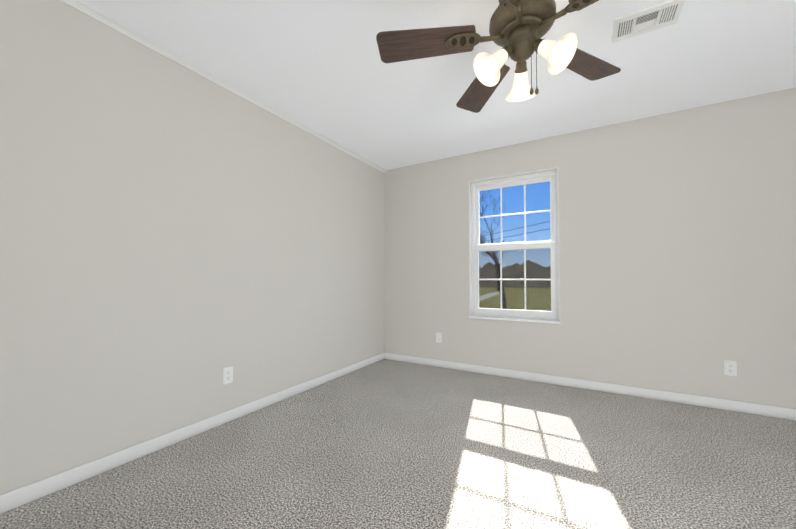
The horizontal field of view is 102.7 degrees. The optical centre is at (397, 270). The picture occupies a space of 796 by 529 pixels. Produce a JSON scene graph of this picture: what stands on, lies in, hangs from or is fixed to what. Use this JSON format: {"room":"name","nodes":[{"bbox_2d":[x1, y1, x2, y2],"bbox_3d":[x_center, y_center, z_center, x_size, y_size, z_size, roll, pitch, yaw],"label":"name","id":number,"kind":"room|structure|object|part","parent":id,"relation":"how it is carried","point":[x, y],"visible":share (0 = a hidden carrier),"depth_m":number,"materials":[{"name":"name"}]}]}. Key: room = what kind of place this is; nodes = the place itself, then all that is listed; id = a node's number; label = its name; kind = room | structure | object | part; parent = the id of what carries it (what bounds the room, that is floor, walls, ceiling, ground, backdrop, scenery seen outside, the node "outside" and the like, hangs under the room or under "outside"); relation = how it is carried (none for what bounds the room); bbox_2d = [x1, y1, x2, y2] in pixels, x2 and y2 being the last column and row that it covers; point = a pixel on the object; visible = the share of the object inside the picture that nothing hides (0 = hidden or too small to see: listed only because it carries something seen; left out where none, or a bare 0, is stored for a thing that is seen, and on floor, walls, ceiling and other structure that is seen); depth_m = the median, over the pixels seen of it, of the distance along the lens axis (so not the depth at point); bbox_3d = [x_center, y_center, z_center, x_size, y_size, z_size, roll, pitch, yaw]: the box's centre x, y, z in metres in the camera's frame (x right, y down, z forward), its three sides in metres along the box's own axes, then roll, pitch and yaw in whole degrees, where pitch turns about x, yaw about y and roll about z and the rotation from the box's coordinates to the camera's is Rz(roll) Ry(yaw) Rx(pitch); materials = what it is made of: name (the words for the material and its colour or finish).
{"room":"empty bedroom","nodes":[
{"label":"empty bedroom","id":0,"kind":"room"},
{"bbox_2d":[0,0,383,494],"bbox_3d":[-1.228,-0.131,2.461,0.150,2.440,4.230,-1,-2,30],"label":"wall","id":1,"kind":"structure","parent":0,"point":[176,238],"depth_m":1.88,"materials":[{"name":"grey paint"}]},
{"bbox_2d":[0,352,384,513],"bbox_3d":[-1.157,1.046,2.390,0.014,0.082,3.930,-1,-2,30],"label":"baseboard","id":2,"kind":"structure","parent":1,"relation":"attached to","point":[21,496],"depth_m":1.85,"materials":[{"name":"white wood"}]},
{"bbox_2d":[60,0,385,172],"bbox_3d":[-1.149,-1.334,2.446,0.031,0.036,3.930,-1,-2,30],"label":"crown molding","id":3,"kind":"structure","parent":1,"relation":"attached to","point":[92,12],"depth_m":2.10,"materials":[{"name":"white"}]},
{"bbox_2d":[223,366,232,384],"bbox_3d":[-1.222,0.752,2.290,0.008,0.116,0.071,-1,-2,30],"label":"electrical outlet","id":4,"kind":"object","parent":1,"relation":"attached to","point":[227,375],"visible":1,"depth_m":2.29,"materials":[{"name":"white plastic"}]},
{"bbox_2d":[0,359,795,528],"bbox_3d":[0.568,1.122,1.388,4.300,0.120,4.230,-1,-2,30],"label":"floor","id":5,"kind":"structure","parent":0,"point":[386,444],"depth_m":1.73,"materials":[{"name":"carpet"}]},
{"bbox_2d":[80,0,795,169],"bbox_3d":[0.568,-1.437,1.452,4.300,0.120,4.230,-1,-2,30],"label":"ceiling","id":6,"kind":"structure","parent":0,"point":[320,67],"depth_m":2.11,"materials":[{"name":"white paint"}]},
{"bbox_2d":[376,0,620,112],"bbox_3d":[0.556,-1.065,1.493,1.300,0.621,1.239,0,-1,-9],"label":"fan","id":7,"kind":"object","parent":6,"relation":"hanging from","point":[518,29],"visible":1,"depth_m":1.46,"materials":[{"name":"brown wood"}]},
{"bbox_2d":[612,0,684,42],"bbox_3d":[1.357,-1.364,1.742,0.297,0.012,0.196,-1,-2,30],"label":"ceiling vent","id":8,"kind":"object","parent":6,"relation":"in","point":[655,17],"visible":1,"depth_m":1.73,"materials":[{"name":"white metal"}]},
{"bbox_2d":[384,87,795,408],"bbox_3d":[1.591,-0.113,3.184,4.000,2.440,0.150,-1,-2,30],"label":"wall","id":9,"kind":"structure","parent":0,"point":[677,251],"depth_m":2.78,"materials":[{"name":"grey paint"}]},
{"bbox_2d":[436,332,441,342],"bbox_3d":[0.479,0.779,3.716,0.071,0.116,0.008,-1,-2,30],"label":"electrical outlet","id":10,"kind":"object","parent":9,"relation":"attached to","point":[438,337],"visible":1,"depth_m":3.71,"materials":[{"name":"white plastic"}]},
{"bbox_2d":[469,167,559,320],"bbox_3d":[1.202,-0.259,3.362,0.898,1.510,0.063,-1,-2,30],"label":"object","id":11,"kind":"object","parent":9,"relation":"attached to","point":[470,217],"visible":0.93,"depth_m":3.54,"materials":[{"name":"white"}]},
{"bbox_2d":[471,170,558,319],"bbox_3d":[1.238,-0.253,3.424,0.882,1.502,0.080,-1,-2,30],"label":"window","id":12,"kind":"structure","parent":9,"relation":"in","point":[513,179],"depth_m":3.38,"materials":[{"name":"white plastic"}]},
{"bbox_3d":[1.227,0.089,3.397,0.804,0.757,0.030,-1,-2,30],"label":"window sash","id":13,"kind":"part","parent":12,"relation":"part of","materials":[{"name":"white plastic"}]},
{"bbox_3d":[1.245,-0.595,3.446,0.804,0.741,0.030,-1,-2,30],"label":"window sash","id":14,"kind":"part","parent":12,"relation":"part of","materials":[{"name":"white plastic"}]},
{"bbox_2d":[479,249,550,310],"bbox_3d":[1.254,0.103,3.443,0.806,0.730,0.001,-1,-2,30],"label":"screen","id":15,"kind":"object","parent":12,"relation":"attached to","point":[515,285],"depth_m":3.43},
{"bbox_3d":[1.230,0.092,3.403,0.740,0.645,0.002,-1,-2,30],"label":"sash glass","id":16,"kind":"part","parent":12,"relation":"part of","materials":[{"name":"clear glass"}]},
{"bbox_3d":[1.249,-0.613,3.452,0.740,0.619,0.002,-1,-2,30],"label":"sash glass","id":17,"kind":"part","parent":12,"relation":"part of","materials":[{"name":"clear glass"}]},
{"bbox_2d":[469,315,560,323],"bbox_3d":[1.215,0.507,3.366,0.906,0.022,0.170,-1,-2,30],"label":"window sill","id":18,"kind":"structure","parent":9,"relation":"attached to","point":[519,319],"depth_m":3.28,"materials":[{"name":"white wood"}]},
{"bbox_2d":[385,353,795,420],"bbox_3d":[1.556,1.063,3.080,3.986,0.082,0.014,-1,-2,30],"label":"baseboard","id":19,"kind":"structure","parent":9,"relation":"attached to","point":[750,408],"depth_m":2.83,"materials":[{"name":"white wood"}]},
{"bbox_2d":[724,360,736,375],"bbox_3d":[2.598,0.760,2.487,0.071,0.116,0.008,-1,-2,30],"label":"electrical outlet","id":20,"kind":"object","parent":9,"relation":"attached to","point":[730,368],"visible":1,"depth_m":2.48,"materials":[{"name":"white plastic"}]},
{"label":"outside","id":21,"kind":"structure","parent":0,"visible":0},
{"bbox_2d":[479,287,550,310],"bbox_3d":[19.078,4.765,97.021,180.000,0.200,179.800,-1,-2,30],"label":"ground","id":22,"kind":"structure","parent":21,"point":[529,301],"depth_m":34.42,"materials":[{"name":"green plant"}]},
{"bbox_2d":[479,292,499,300],"bbox_3d":[7.406,3.012,32.025,6.541,0.001,48.171,-1,-2,30],"label":"path","id":23,"kind":"structure","parent":22,"relation":"on","point":[490,294],"depth_m":42.34,"materials":[{"name":"grey concrete"}]},
{"bbox_2d":[479,189,505,308],"bbox_3d":[6.712,-1.780,25.578,4.781,9.983,5.502,-1,-2,30],"label":"tree","id":24,"kind":"object","parent":22,"relation":"on","point":[498,276],"depth_m":23.63,"materials":[{"name":"brown plant"}]},
{"bbox_2d":[480,236,508,290],"bbox_3d":[17.349,-1.506,58.925,8.580,11.101,8.950,-1,-2,30],"label":"tree","id":25,"kind":"object","parent":22,"relation":"on","point":[481,240],"depth_m":60.01,"materials":[{"name":"brown plant"}]},
{"bbox_2d":[479,260,550,287],"bbox_3d":[17.664,0.912,90.895,98.857,7.796,13.785,-1,-2,30],"label":"brush","id":26,"kind":"object","parent":22,"relation":"on","point":[538,276],"depth_m":78.83,"materials":[{"name":"plant"}]},
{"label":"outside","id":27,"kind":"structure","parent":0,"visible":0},
{"bbox_2d":[483,221,550,241],"bbox_3d":[2.406,-3.830,58.514,0.056,1.406,64.626,1,-2,-27],"label":"power line","id":28,"kind":"object","parent":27,"point":[519,234],"depth_m":35.82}
]}

